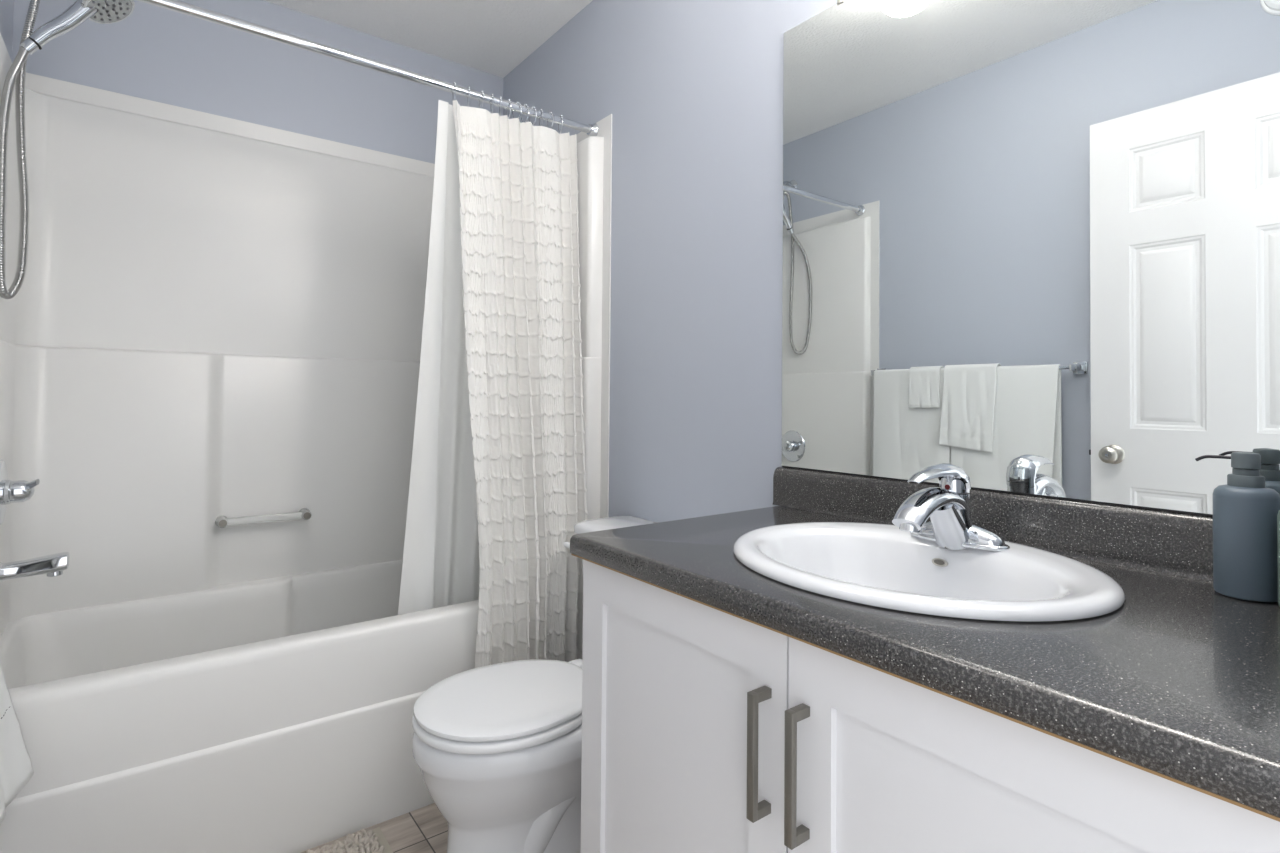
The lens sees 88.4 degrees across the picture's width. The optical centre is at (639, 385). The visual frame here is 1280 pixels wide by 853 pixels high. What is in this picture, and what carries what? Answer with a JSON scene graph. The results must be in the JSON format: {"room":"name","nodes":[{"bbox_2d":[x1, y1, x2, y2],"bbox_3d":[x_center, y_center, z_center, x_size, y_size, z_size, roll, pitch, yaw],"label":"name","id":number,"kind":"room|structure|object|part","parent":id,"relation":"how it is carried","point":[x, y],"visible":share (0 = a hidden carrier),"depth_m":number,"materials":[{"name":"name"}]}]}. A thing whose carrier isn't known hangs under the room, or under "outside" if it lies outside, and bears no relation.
{"room":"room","nodes":[
{"label":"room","id":0,"kind":"room"},
{"bbox_2d":[0,0,13,60],"bbox_3d":[-1.079,-0.120,0.833,0.100,2.440,2.689,1,-1,-37],"label":"wall","id":1,"kind":"structure","parent":0,"point":[6,6],"depth_m":1.80,"materials":[{"name":"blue paint"}]},
{"bbox_2d":[0,0,134,298],"bbox_3d":[-1.450,-0.664,1.652,0.276,0.918,0.190,1,-1,-37],"label":"shower","id":2,"kind":"object","parent":1,"relation":"attached to","point":[97,11],"visible":1,"depth_m":1.61,"materials":[{"name":"silver metal"}]},
{"bbox_3d":[-1.462,-0.906,1.657,0.147,0.175,0.043,1,-1,-37],"label":"spray handle","id":3,"kind":"part","parent":2,"relation":"part of","materials":[{"name":"silver metal"}]},
{"bbox_2d":[12,0,502,163],"bbox_3d":[-1.220,-0.095,2.350,1.508,2.440,0.100,1,-1,-37],"label":"wall","id":4,"kind":"structure","parent":0,"point":[155,53],"depth_m":2.25,"materials":[{"name":"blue paint"}]},
{"bbox_2d":[301,803,447,852],"bbox_3d":[-0.449,1.154,1.296,1.708,0.080,2.689,1,-1,-37],"label":"floor","id":5,"kind":"structure","parent":0,"point":[424,829],"depth_m":1.65,"materials":[{"name":"beige tile"}]},
{"bbox_2d":[0,33,611,852],"bbox_3d":[-0.944,0.117,1.980,1.506,2.008,0.816,1,-1,-37],"label":"shower","id":6,"kind":"object","parent":5,"relation":"on","point":[211,316],"visible":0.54,"depth_m":1.96,"materials":[{"name":"white plastic"}]},
{"bbox_2d":[0,459,39,524],"bbox_3d":[-1.523,0.260,1.616,0.075,0.160,0.160,1,-1,-37],"label":"shower valve","id":7,"kind":"object","parent":6,"relation":"attached to","point":[11,491],"visible":1,"depth_m":1.59,"materials":[{"name":"silver metal"}]},
{"bbox_3d":[-1.518,0.260,1.617,0.067,0.061,0.064,1,-1,-37],"label":"lever handle","id":8,"kind":"part","parent":7,"relation":"part of","materials":[{"name":"silver metal"}]},
{"bbox_2d":[0,552,69,579],"bbox_3d":[-1.495,0.447,1.622,0.132,0.054,0.060,1,-1,-37],"label":"tub spout","id":9,"kind":"object","parent":6,"relation":"attached to","point":[52,565],"visible":1,"depth_m":1.61,"materials":[{"name":"silver metal"}]},
{"bbox_2d":[0,560,478,852],"bbox_3d":[-0.950,0.869,1.967,1.504,0.505,0.816,1,-1,-37],"label":"tub","id":10,"kind":"object","parent":6,"relation":"in","point":[265,709],"depth_m":1.58,"materials":[{"name":"white"}]},
{"bbox_2d":[215,508,311,527],"bbox_3d":[-1.231,0.436,2.161,0.277,0.037,0.054,1,-1,-37],"label":"grab bar","id":11,"kind":"object","parent":6,"relation":"attached to","point":[221,521],"visible":1,"depth_m":2.14,"materials":[{"name":"white plastic"}]},
{"bbox_2d":[137,0,598,135],"bbox_3d":[-0.749,-0.864,1.751,1.498,0.050,0.050,1,-1,-37],"label":"shower curtain rod","id":12,"kind":"object","parent":6,"relation":"attached to","point":[177,6],"visible":0.94,"depth_m":1.73,"materials":[{"name":"silver metal"}]},
{"bbox_2d":[479,91,483,108],"bbox_3d":[-0.472,-0.848,1.960,0.006,0.060,0.041,1,-1,-33],"label":"curtain ring","id":13,"kind":"object","parent":12,"relation":"hanging from","point":[482,92],"visible":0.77,"depth_m":1.95,"materials":[{"name":"silver metal"}]},
{"bbox_2d":[452,100,587,667],"bbox_3d":[-0.337,0.094,1.952,0.421,1.826,0.187,1,-1,-37],"label":"shower curtain","id":14,"kind":"object","parent":13,"relation":"hanging from","point":[518,190],"visible":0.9,"depth_m":1.94,"materials":[{"name":"white fabric"}]},
{"bbox_2d":[490,94,493,113],"bbox_3d":[-0.445,-0.847,1.981,0.006,0.060,0.041,1,-1,-23],"label":"curtain ring","id":15,"kind":"object","parent":12,"relation":"hanging from","point":[492,95],"visible":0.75,"depth_m":1.97,"materials":[{"name":"silver metal"}]},
{"bbox_2d":[499,96,501,115],"bbox_3d":[-0.424,-0.847,1.997,0.006,0.060,0.041,1,-1,-20],"label":"curtain ring","id":16,"kind":"object","parent":12,"relation":"hanging from","point":[500,97],"visible":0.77,"depth_m":1.99,"materials":[{"name":"silver metal"}]},
{"bbox_2d":[506,99,511,118],"bbox_3d":[-0.402,-0.846,2.013,0.006,0.060,0.041,1,-1,-33],"label":"curtain ring","id":17,"kind":"object","parent":12,"relation":"hanging from","point":[510,102],"visible":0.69,"depth_m":2.00,"materials":[{"name":"silver metal"}]},
{"bbox_2d":[520,104,528,122],"bbox_3d":[-0.358,-0.845,2.046,0.041,0.060,0.006,0,-1,41],"label":"curtain ring","id":18,"kind":"object","parent":12,"relation":"hanging from","point":[524,104],"visible":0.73,"depth_m":2.04,"materials":[{"name":"silver metal"}]},
{"bbox_2d":[306,827,392,852],"bbox_3d":[-0.806,1.098,1.238,0.747,0.022,0.490,1,-1,-37],"label":"bath mat","id":19,"kind":"object","parent":5,"relation":"on","point":[374,840],"visible":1,"depth_m":1.58,"materials":[{"name":"beige fabric"}]},
{"bbox_2d":[412,516,657,852],"bbox_3d":[-0.185,0.753,1.604,0.720,0.737,0.482,1,-1,-37],"label":"toilet","id":20,"kind":"object","parent":5,"relation":"on","point":[497,748],"visible":0.48,"depth_m":1.41,"materials":[{"name":"white ceramic"}]},
{"bbox_3d":[-0.298,0.736,1.518,0.433,0.019,0.362,1,-1,-37],"label":"seat","id":21,"kind":"part","parent":20,"relation":"part of","materials":[{"name":"white plastic"}]},
{"bbox_3d":[-0.232,0.936,1.567,0.606,0.368,0.370,1,-1,-37],"label":"bowl","id":22,"kind":"part","parent":20,"relation":"part of","materials":[{"name":"white ceramic"}]},
{"bbox_3d":[-0.300,0.713,1.517,0.423,0.020,0.360,1,-1,-37],"label":"seat lid","id":23,"kind":"part","parent":20,"relation":"part of","materials":[{"name":"white plastic"}]},
{"bbox_3d":[-0.178,0.454,1.853,0.028,0.026,0.083,1,-1,-44],"label":"flush lever","id":24,"kind":"part","parent":20,"relation":"part of","materials":[{"name":"white plastic"}]},
{"bbox_3d":[0.021,0.405,1.764,0.210,0.033,0.482,1,-1,-37],"label":"tank lid","id":25,"kind":"part","parent":20,"relation":"part of","materials":[{"name":"white ceramic"}]},
{"bbox_2d":[581,559,1279,852],"bbox_3d":[0.381,0.709,0.971,0.589,0.812,0.924,1,-1,-37],"label":"vanity cabinet","id":26,"kind":"object","parent":5,"relation":"on","point":[705,729],"visible":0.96,"depth_m":0.78,"materials":[{"name":"white paint"}]},
{"bbox_3d":[0.044,0.661,1.000,0.019,0.703,0.470,1,-1,-37],"label":"door","id":27,"kind":"part","parent":26,"relation":"part of","materials":[{"name":"white paint"}]},
{"bbox_3d":[0.149,0.460,0.824,0.033,0.156,0.012,1,-1,-37],"label":"handle","id":28,"kind":"part","parent":26,"relation":"part of","materials":[{"name":"grey metal"}]},
{"bbox_3d":[0.185,0.460,0.776,0.033,0.156,0.012,1,-1,-37],"label":"handle","id":29,"kind":"part","parent":26,"relation":"part of","materials":[{"name":"grey metal"}]},
{"bbox_2d":[570,467,1279,821],"bbox_3d":[0.382,0.243,0.994,0.578,0.124,0.952,1,-1,-37],"label":"countertop","id":30,"kind":"structure","parent":26,"relation":"on","point":[1179,683],"depth_m":0.72,"materials":[{"name":"laminate"}]},
{"bbox_2d":[733,522,1125,621],"bbox_3d":[0.397,0.332,0.991,0.472,0.160,0.544,1,-1,-37],"label":"sink basin","id":31,"kind":"object","parent":30,"relation":"in","point":[879,565],"visible":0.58,"depth_m":1.01,"materials":[{"name":"white ceramic"}]},
{"bbox_2d":[1195,452,1279,601],"bbox_3d":[0.774,0.177,0.846,0.073,0.184,0.065,0,-1,15],"label":"soap dispenser","id":32,"kind":"object","parent":30,"relation":"on","point":[1245,511],"visible":0.99,"depth_m":0.82,"materials":[{"name":"blue plastic"}]},
{"bbox_3d":[0.760,0.097,0.870,0.004,0.010,0.041,1,-1,-37],"label":"spout","id":33,"kind":"part","parent":32,"relation":"part of","materials":[{"name":"grey plastic"}]},
{"bbox_2d":[1277,510,1279,606],"bbox_3d":[0.796,0.209,0.775,0.066,0.118,0.066,1,-1,-37],"label":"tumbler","id":34,"kind":"object","parent":30,"relation":"on","point":[1278,514],"visible":1,"depth_m":0.79,"materials":[{"name":"grey"}]},
{"bbox_3d":[0.323,0.657,0.632,0.019,0.703,0.448,1,-1,-37],"label":"door","id":35,"kind":"part","parent":26,"relation":"part of","materials":[{"name":"white paint"}]},
{"bbox_2d":[264,0,592,77],"bbox_3d":[-0.427,-1.366,1.341,1.708,0.080,2.689,1,-1,-37],"label":"ceiling","id":36,"kind":"structure","parent":0,"point":[493,37],"depth_m":2.38,"materials":[{"name":"white paint"}]},
{"bbox_2d":[398,100,479,614],"bbox_3d":[-0.483,-0.023,2.037,0.536,1.595,0.121,1,-1,-37],"label":"curtain liner","id":37,"kind":"object","parent":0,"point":[441,565],"visible":0.46,"depth_m":1.95,"materials":[{"name":"white plastic"}]},
{"bbox_2d":[503,0,836,522],"bbox_3d":[0.203,-0.092,1.804,0.100,2.440,2.689,1,-1,-37],"label":"wall","id":38,"kind":"structure","parent":0,"point":[692,90],"depth_m":1.82,"materials":[{"name":"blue paint"}]},
{"bbox_2d":[773,467,1212,581],"bbox_3d":[0.604,0.230,1.163,0.020,0.088,0.952,1,-1,-37],"label":"backsplash","id":39,"kind":"structure","parent":38,"relation":"attached to","point":[1170,543],"depth_m":1.06,"materials":[{"name":"stone"}]},
{"bbox_2d":[782,0,1279,516],"bbox_3d":[0.606,-0.328,1.188,0.006,1.027,0.896,1,-1,-37],"label":"wall mirror","id":40,"kind":"object","parent":38,"relation":"attached to","point":[1031,247],"visible":1,"depth_m":1.10,"materials":[{"name":"silver mirror"}]},
{"bbox_2d":[892,463,1009,551],"bbox_3d":[0.476,0.196,1.052,0.198,0.140,0.163,1,-1,-37],"label":"sink faucet","id":41,"kind":"object","parent":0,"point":[950,525],"visible":1,"depth_m":1.04,"materials":[{"name":"silver metal"}]},
{"bbox_3d":[0.465,0.192,1.044,0.169,0.059,0.053,1,-1,-37],"label":"spout","id":42,"kind":"part","parent":41,"relation":"part of","materials":[{"name":"silver metal"}]},
{"bbox_3d":[0.477,0.155,1.053,0.147,0.058,0.050,1,-1,-37],"label":"lever handle","id":43,"kind":"part","parent":41,"relation":"part of","materials":[{"name":"silver metal"}]},
{"bbox_3d":[0.525,0.255,1.089,0.057,0.008,0.163,1,-1,-37],"label":"plate","id":44,"kind":"part","parent":41,"relation":"part of","materials":[{"name":"silver metal"}]},
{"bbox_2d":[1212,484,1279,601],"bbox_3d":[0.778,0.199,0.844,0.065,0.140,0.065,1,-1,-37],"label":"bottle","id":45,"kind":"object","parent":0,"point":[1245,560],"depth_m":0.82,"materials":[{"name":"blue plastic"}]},
{"bbox_3d":[-1.019,-0.110,0.897,0.071,0.044,0.842,1,-1,-37],"label":"towel bar","id":46,"kind":"object","parent":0,"visible":0},
{"bbox_2d":[0,661,33,823],"bbox_3d":[-1.106,0.312,1.100,0.119,0.866,0.352,1,-1,-37],"label":"bath towel","id":47,"kind":"object","parent":46,"relation":"hanging from","point":[16,770],"visible":1,"depth_m":1.21,"materials":[{"name":"white fabric"}]}
]}

